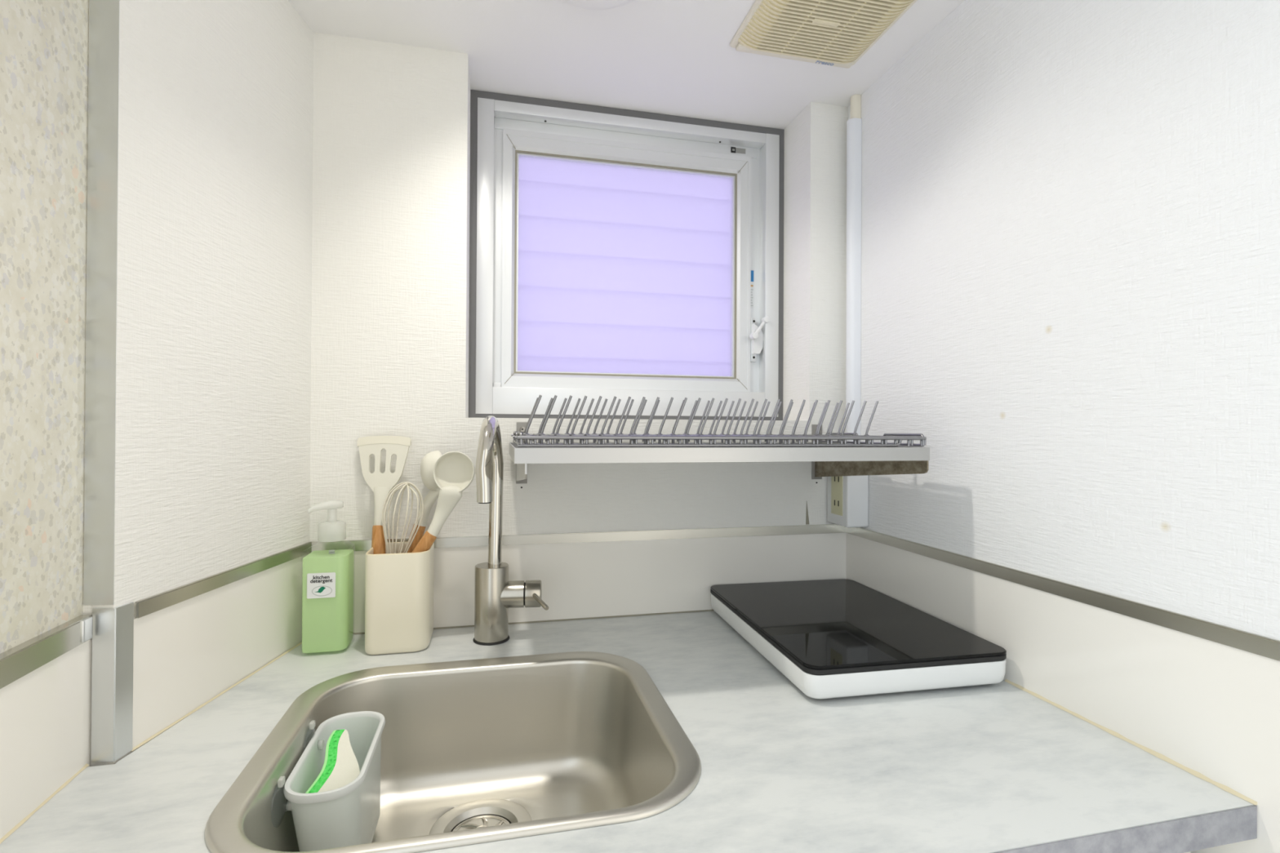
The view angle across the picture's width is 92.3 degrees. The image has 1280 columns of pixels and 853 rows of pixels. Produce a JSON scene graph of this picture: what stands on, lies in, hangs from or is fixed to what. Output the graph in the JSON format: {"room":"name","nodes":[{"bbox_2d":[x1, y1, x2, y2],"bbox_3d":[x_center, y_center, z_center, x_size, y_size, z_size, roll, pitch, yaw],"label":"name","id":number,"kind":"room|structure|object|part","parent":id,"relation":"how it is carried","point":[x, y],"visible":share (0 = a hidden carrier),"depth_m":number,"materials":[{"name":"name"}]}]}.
{"room":"kitchen","nodes":[
{"label":"kitchen","id":0,"kind":"room"},
{"bbox_2d":[0,0,88,653],"bbox_3d":[-0.457,0.284,0.236,0.064,1.750,0.674,0,0,-15],"label":"wall","id":1,"kind":"structure","parent":0,"point":[44,44],"depth_m":0.51,"materials":[{"name":"beige paint"}]},
{"bbox_2d":[0,763,89,844],"bbox_3d":[-0.468,0.309,0.426,0.003,0.002,0.282,0,0,-15],"label":"trim","id":2,"kind":"structure","parent":1,"relation":"attached to","point":[12,830],"depth_m":0.50,"materials":[{"name":"beige"}]},
{"bbox_2d":[0,639,91,839],"bbox_3d":[-0.421,0.281,0.244,0.006,0.175,0.670,0,0,-15],"label":"trim","id":3,"kind":"structure","parent":1,"relation":"attached to","point":[45,713],"depth_m":0.50,"materials":[{"name":"white"}]},
{"bbox_2d":[0,614,93,688],"bbox_3d":[-0.420,0.183,0.244,0.011,0.022,0.670,0,0,-15],"label":"trim","id":4,"kind":"structure","parent":1,"relation":"attached to","point":[16,662],"depth_m":0.50,"materials":[{"name":"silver metal"}]},
{"bbox_2d":[80,617,92,642],"bbox_3d":[-0.502,0.184,0.555,0.006,0.020,0.013,0,0,-13],"label":"trim","id":5,"kind":"structure","parent":1,"relation":"attached to","point":[86,623],"depth_m":0.55,"materials":[{"name":"silver metal"}]},
{"bbox_2d":[83,0,313,766],"bbox_3d":[-0.542,0.286,0.822,0.225,1.750,0.519,0,0,-13],"label":"wall","id":6,"kind":"structure","parent":0,"point":[215,102],"depth_m":0.69,"materials":[{"name":"white paint"}]},
{"bbox_2d":[83,0,119,604],"bbox_3d":[-0.498,-0.212,0.571,0.026,0.754,0.008,0,0,-13],"label":"trim","id":7,"kind":"structure","parent":6,"relation":"attached to","point":[104,15],"depth_m":0.57,"materials":[{"name":"silver metal"}]},
{"bbox_2d":[90,601,133,762],"bbox_3d":[-0.495,0.238,0.577,0.023,0.141,0.022,0,0,-4],"label":"trim","id":8,"kind":"structure","parent":6,"relation":"attached to","point":[113,639],"depth_m":0.57,"materials":[{"name":"silver metal"}]},
{"bbox_2d":[107,553,309,764],"bbox_3d":[-0.490,0.279,0.740,0.006,0.185,0.342,0,0,0],"label":"trim","id":9,"kind":"structure","parent":6,"relation":"attached to","point":[186,653],"depth_m":0.69,"materials":[{"name":"white"}]},
{"bbox_2d":[130,641,302,751],"bbox_3d":[-0.486,0.310,0.747,0.003,0.002,0.320,0,0,0],"label":"trim","id":10,"kind":"structure","parent":6,"relation":"attached to","point":[300,643],"depth_m":0.69,"materials":[{"name":"beige"}]},
{"bbox_2d":[133,542,311,617],"bbox_3d":[-0.490,0.178,0.751,0.012,0.016,0.320,0,0,0],"label":"trim","id":11,"kind":"structure","parent":6,"relation":"attached to","point":[149,605],"depth_m":0.70,"materials":[{"name":"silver metal"}]},
{"bbox_2d":[309,31,848,542],"bbox_3d":[-0.079,0.290,1.103,0.888,1.750,0.185,0,0,-13],"label":"wall","id":12,"kind":"structure","parent":0,"point":[390,322],"depth_m":0.95,"materials":[{"name":"white paint"}]},
{"bbox_2d":[353,609,713,634],"bbox_3d":[-0.058,0.314,1.010,0.884,0.002,0.002,0,0,-13],"label":"trim","id":13,"kind":"structure","parent":12,"relation":"attached to","point":[701,610],"depth_m":1.00,"materials":[{"name":"beige"}]},
{"bbox_2d":[310,524,845,552],"bbox_3d":[-0.058,0.181,1.015,0.888,0.016,0.011,0,0,-13],"label":"trim","id":14,"kind":"structure","parent":12,"relation":"attached to","point":[604,536],"depth_m":1.01,"materials":[{"name":"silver metal"}]},
{"bbox_2d":[353,533,846,632],"bbox_3d":[-0.059,0.282,1.014,0.888,0.185,0.006,0,0,-13],"label":"backsplash","id":15,"kind":"structure","parent":12,"relation":"attached to","point":[587,580],"depth_m":1.02,"materials":[{"name":"white tile"}]},
{"bbox_2d":[468,89,784,420],"bbox_3d":[-0.018,-0.367,1.176,0.700,0.875,0.106,0,0,-13],"label":"window","id":16,"kind":"structure","parent":12,"relation":"in","point":[622,254],"depth_m":1.19,"materials":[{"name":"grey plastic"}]},
{"bbox_3d":[-0.278,-0.297,1.103,0.029,0.551,0.067,0,0,-13],"label":"frame","id":17,"kind":"part","parent":16,"relation":"part of","materials":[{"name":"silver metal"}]},
{"bbox_2d":[517,158,730,376],"bbox_3d":[-0.029,-0.367,1.221,0.700,0.875,0.012,0,0,-13],"label":"blind","id":18,"kind":"object","parent":16,"relation":"attached to","point":[623,271],"depth_m":1.22,"materials":[{"name":"purple fabric"}]},
{"bbox_3d":[-0.018,-0.300,1.171,0.476,0.463,0.034,0,0,-13],"label":"sash","id":19,"kind":"part","parent":16,"relation":"part of","materials":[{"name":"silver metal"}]},
{"bbox_3d":[-0.015,-0.044,1.164,0.513,0.048,0.066,0,0,-13],"label":"frame","id":20,"kind":"part","parent":16,"relation":"part of","materials":[{"name":"silver metal"}]},
{"bbox_3d":[-0.013,-0.561,1.167,0.513,0.019,0.066,0,0,-13],"label":"frame","id":21,"kind":"part","parent":16,"relation":"part of","materials":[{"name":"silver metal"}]},
{"bbox_3d":[0.222,-0.170,1.210,0.011,0.085,0.012,0,0,-13],"label":"latch plate","id":22,"kind":"part","parent":16,"relation":"part of","materials":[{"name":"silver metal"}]},
{"bbox_3d":[0.220,-0.175,1.187,0.013,0.013,0.016,0,0,-13],"label":"knob","id":23,"kind":"part","parent":16,"relation":"part of","materials":[{"name":"white plastic"}]},
{"bbox_3d":[0.232,-0.191,1.189,0.028,0.034,0.006,0,0,-9],"label":"lever","id":24,"kind":"part","parent":16,"relation":"part of","materials":[{"name":"white plastic"}]},
{"bbox_3d":[0.244,-0.206,1.191,0.012,0.012,0.016,0,0,-13],"label":"knob","id":25,"kind":"part","parent":16,"relation":"part of","materials":[{"name":"white plastic"}]},
{"bbox_3d":[0.249,-0.294,1.227,0.028,0.551,0.067,0,0,-13],"label":"frame","id":26,"kind":"part","parent":16,"relation":"part of","materials":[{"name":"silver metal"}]},
{"bbox_2d":[508,395,929,488],"bbox_3d":[0.093,0.030,0.895,0.550,0.140,0.300,0,0,-13],"label":"dish rack","id":27,"kind":"object","parent":12,"relation":"attached to","point":[832,458],"visible":1,"depth_m":0.79,"materials":[{"name":"silver metal"}]},
{"bbox_3d":[-0.189,0.042,0.982,0.017,0.098,0.002,0,0,-13],"label":"wall plate","id":28,"kind":"part","parent":27,"relation":"part of","materials":[{"name":"grey metal"}]},
{"bbox_3d":[-0.163,0.064,0.837,0.002,0.044,0.294,0,0,-13],"label":"bracket arm","id":29,"kind":"part","parent":27,"relation":"part of","materials":[{"name":"silver metal"}]},
{"bbox_2d":[508,442,929,463],"bbox_3d":[0.088,0.035,0.888,0.536,0.017,0.288,0,0,-13],"label":"tray","id":30,"kind":"object","parent":27,"relation":"on","point":[520,452],"depth_m":0.75,"materials":[{"name":"silver metal"}]},
{"bbox_3d":[0.317,0.045,1.101,0.020,0.098,0.002,0,0,-13],"label":"wall plate","id":31,"kind":"part","parent":27,"relation":"part of","materials":[{"name":"grey metal"}]},
{"bbox_3d":[0.347,0.068,0.957,0.002,0.044,0.294,0,0,-13],"label":"bracket arm","id":32,"kind":"part","parent":27,"relation":"part of","materials":[{"name":"metal"}]},
{"bbox_2d":[805,502,808,524],"bbox_3d":[0.299,0.154,1.097,0.006,0.042,0.001,0,0,-13],"label":"trim","id":33,"kind":"structure","parent":12,"relation":"attached to","point":[806,513],"depth_m":1.10,"materials":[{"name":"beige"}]},
{"bbox_2d":[288,0,964,129],"bbox_3d":[-0.036,-0.611,0.654,1.141,0.050,1.085,0,0,-13],"label":"ceiling","id":34,"kind":"structure","parent":0,"point":[669,57],"depth_m":0.95,"materials":[{"name":"white paint"}]},
{"bbox_2d":[561,0,635,9],"bbox_3d":[-0.057,-0.571,0.774,0.164,0.030,0.164,0,0,-13],"label":"ceiling detector","id":35,"kind":"object","parent":34,"relation":"attached to","point":[587,4],"visible":1,"depth_m":0.81,"materials":[{"name":"white paint"}]},
{"bbox_2d":[729,0,917,68],"bbox_3d":[0.263,-0.575,0.861,0.212,0.017,0.212,0,0,-13],"label":"ceiling vent","id":36,"kind":"object","parent":34,"relation":"in","point":[833,33],"visible":1,"depth_m":0.88,"materials":[{"name":"beige plastic"}]},
{"bbox_2d":[848,0,1279,640],"bbox_3d":[0.497,0.291,0.725,0.060,1.750,1.185,0,0,-13],"label":"wall","id":37,"kind":"structure","parent":0,"point":[1070,209],"depth_m":0.67,"materials":[{"name":"white paint"}]},
{"bbox_2d":[826,475,868,527],"bbox_3d":[0.362,0.112,1.075,0.043,0.120,0.068,0,0,-13],"label":"box","id":38,"kind":"object","parent":37,"relation":"attached to","point":[847,496],"visible":0.59,"depth_m":1.04,"materials":[{"name":"white plastic"}]},
{"bbox_3d":[0.342,0.111,1.069,0.001,0.084,0.036,0,0,-13],"label":"socket plate","id":39,"kind":"part","parent":38,"relation":"part of","materials":[{"name":"beige plastic"}]},
{"bbox_2d":[845,94,862,444],"bbox_3d":[0.374,-0.265,1.082,0.021,0.633,0.022,0,0,-13],"label":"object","id":40,"kind":"object","parent":37,"relation":"attached to","point":[854,125],"visible":0.83,"depth_m":1.07,"materials":[{"name":"white plastic"}]},
{"bbox_2d":[845,533,1279,852],"bbox_3d":[0.489,0.503,0.627,0.006,0.625,1.000,0,0,-13],"label":"backsplash","id":41,"kind":"structure","parent":37,"relation":"attached to","point":[1212,708],"depth_m":0.62,"materials":[{"name":"white"}]},
{"bbox_2d":[845,527,1279,661],"bbox_3d":[0.491,0.182,0.629,0.011,0.016,1.000,0,0,-13],"label":"trim","id":42,"kind":"structure","parent":37,"relation":"attached to","point":[1260,645],"depth_m":0.64,"materials":[{"name":"silver metal"}]},
{"bbox_2d":[1004,679,1257,804],"bbox_3d":[0.483,0.314,0.637,0.004,0.003,0.258,0,0,-13],"label":"trim","id":43,"kind":"structure","parent":37,"relation":"attached to","point":[1157,754],"depth_m":0.59,"materials":[{"name":"beige plastic"}]},
{"bbox_3d":[0.171,1.184,-0.321,2.600,0.050,3.305,0,0,-13],"label":"floor","id":44,"kind":"structure","parent":0,"visible":0},
{"bbox_3d":[-0.034,0.722,0.691,0.940,0.762,0.594,0,0,-13],"label":"base cabinet","id":45,"kind":"object","parent":44,"relation":"on","visible":0},
{"bbox_2d":[0,610,1257,852],"bbox_3d":[-0.034,0.327,0.700,0.981,0.028,0.617,0,0,-13],"label":"countertop","id":46,"kind":"structure","parent":45,"relation":"on","point":[999,767],"depth_m":0.55,"materials":[{"name":"stone"}]},
{"bbox_2d":[300,500,355,656],"bbox_3d":[-0.436,0.208,0.863,0.058,0.208,0.058,0,0,-13],"label":"detergent bottle","id":47,"kind":"object","parent":46,"relation":"on","point":[327,580],"visible":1,"depth_m":0.84,"materials":[{"name":"green plastic"},{"name":"white plastic"},{"name":"white printed paper label"}]},
{"bbox_2d":[364,541,434,654],"bbox_3d":[-0.345,0.243,0.887,0.084,0.138,0.093,0,0,-13],"label":"utensil holder","id":48,"kind":"object","parent":46,"relation":"on","point":[399,587],"visible":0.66,"depth_m":0.84,"materials":[{"name":"beige ceramic"}]},
{"bbox_2d":[357,435,411,554],"bbox_3d":[-0.382,0.158,0.893,0.079,0.288,0.055,0,0,0],"label":"slotted spatula","id":49,"kind":"object","parent":48,"relation":"in","point":[380,484],"visible":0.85,"depth_m":0.91,"materials":[{"name":"beige plastic"}]},
{"bbox_3d":[-0.377,0.223,0.886,0.022,0.158,0.042,0,0,-13],"label":"handle","id":50,"kind":"part","parent":49,"relation":"part of","materials":[{"name":"brown wood"}]},
{"bbox_3d":[-0.382,0.056,0.912,0.077,0.082,0.016,0,0,0],"label":"blade","id":51,"kind":"part","parent":49,"relation":"part of","materials":[{"name":"beige plastic"}]},
{"bbox_2d":[382,481,423,553],"bbox_3d":[-0.345,0.191,0.894,0.057,0.221,0.054,0,0,-13],"label":"whisk","id":52,"kind":"object","parent":48,"relation":"in","point":[406,484],"visible":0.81,"depth_m":0.89,"materials":[{"name":"silver metal"}]},
{"bbox_2d":[407,450,441,552],"bbox_3d":[-0.337,0.169,0.913,0.092,0.265,0.057,0,0,-13],"label":"serving spoon","id":53,"kind":"object","parent":48,"relation":"in","point":[428,462],"visible":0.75,"depth_m":0.91,"materials":[{"name":"beige plastic"}]},
{"bbox_3d":[-0.353,0.221,0.918,0.064,0.160,0.021,0,0,-13],"label":"handle","id":54,"kind":"part","parent":53,"relation":"part of","materials":[{"name":"brown wood"}]},
{"bbox_2d":[420,450,441,489],"bbox_3d":[-0.312,0.067,0.917,0.029,0.061,0.058,0,0,-31],"label":"bowl","id":55,"kind":"object","parent":53,"relation":"on","point":[428,462],"depth_m":0.90,"materials":[{"name":"beige plastic"}]},
{"bbox_2d":[412,451,475,552],"bbox_3d":[-0.307,0.154,0.877,0.140,0.237,0.032,0,0,-8],"label":"ladle","id":56,"kind":"object","parent":48,"relation":"in","point":[453,472],"visible":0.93,"depth_m":0.88,"materials":[{"name":"beige plastic"}]},
{"bbox_3d":[-0.334,0.210,0.875,0.087,0.124,0.020,0,0,-2],"label":"handle","id":57,"kind":"part","parent":56,"relation":"part of","materials":[{"name":"brown wood"}]},
{"bbox_2d":[432,451,475,492],"bbox_3d":[-0.267,0.066,0.883,0.058,0.061,0.032,0,0,-13],"label":"bowl","id":58,"kind":"object","parent":56,"relation":"on","point":[453,471],"depth_m":0.89,"materials":[{"name":"beige plastic"}]},
{"bbox_2d":[204,651,701,852],"bbox_3d":[-0.168,0.404,0.638,0.409,0.194,0.371,0,0,-13],"label":"sink","id":59,"kind":"object","parent":46,"relation":"in","point":[491,749],"visible":0.89,"depth_m":0.75,"materials":[{"name":"silver metal"}]},
{"bbox_2d":[280,711,385,852],"bbox_3d":[-0.309,0.377,0.629,0.072,0.126,0.169,0,0,-13],"label":"sponge holder","id":60,"kind":"object","parent":59,"relation":"in","point":[348,815],"visible":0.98,"depth_m":0.59,"materials":[{"name":"white plastic"}]},
{"bbox_2d":[305,728,359,793],"bbox_3d":[-0.302,0.351,0.613,0.046,0.064,0.074,0,0,-13],"label":"sponge","id":61,"kind":"object","parent":60,"relation":"in","point":[340,767],"visible":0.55,"depth_m":0.61,"materials":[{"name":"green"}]},
{"bbox_2d":[452,815,509,831],"bbox_3d":[-0.178,0.479,0.690,0.068,0.044,0.068,0,0,-13],"label":"drain","id":62,"kind":"object","parent":59,"relation":"on","point":[459,822],"depth_m":0.71,"materials":[{"name":"silver metal"}]},
{"bbox_2d":[472,415,548,645],"bbox_3d":[-0.181,0.149,0.861,0.104,0.328,0.156,0,0,-13],"label":"faucet","id":63,"kind":"object","parent":46,"relation":"on","point":[494,594],"visible":1,"depth_m":0.89,"materials":[{"name":"silver metal"}]},
{"bbox_3d":[-0.206,0.095,0.846,0.022,0.220,0.141,0,0,-6],"label":"spout","id":64,"kind":"part","parent":63,"relation":"part of","materials":[{"name":"silver metal"}]},
{"bbox_3d":[-0.158,0.248,0.913,0.024,0.039,0.039,0,0,-8],"label":"handle","id":65,"kind":"part","parent":63,"relation":"part of","materials":[{"name":"silver metal"}]},
{"bbox_3d":[-0.143,0.250,0.877,0.007,0.015,0.047,0,0,-34],"label":"lever","id":66,"kind":"part","parent":63,"relation":"part of","materials":[{"name":"silver metal"}]},
{"bbox_2d":[710,578,1006,698],"bbox_3d":[0.282,0.293,0.894,0.276,0.045,0.378,0,0,-13],"label":"induction hob","id":67,"kind":"object","parent":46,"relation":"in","point":[838,637],"visible":1,"depth_m":0.78,"materials":[{"name":"white"}]}
]}

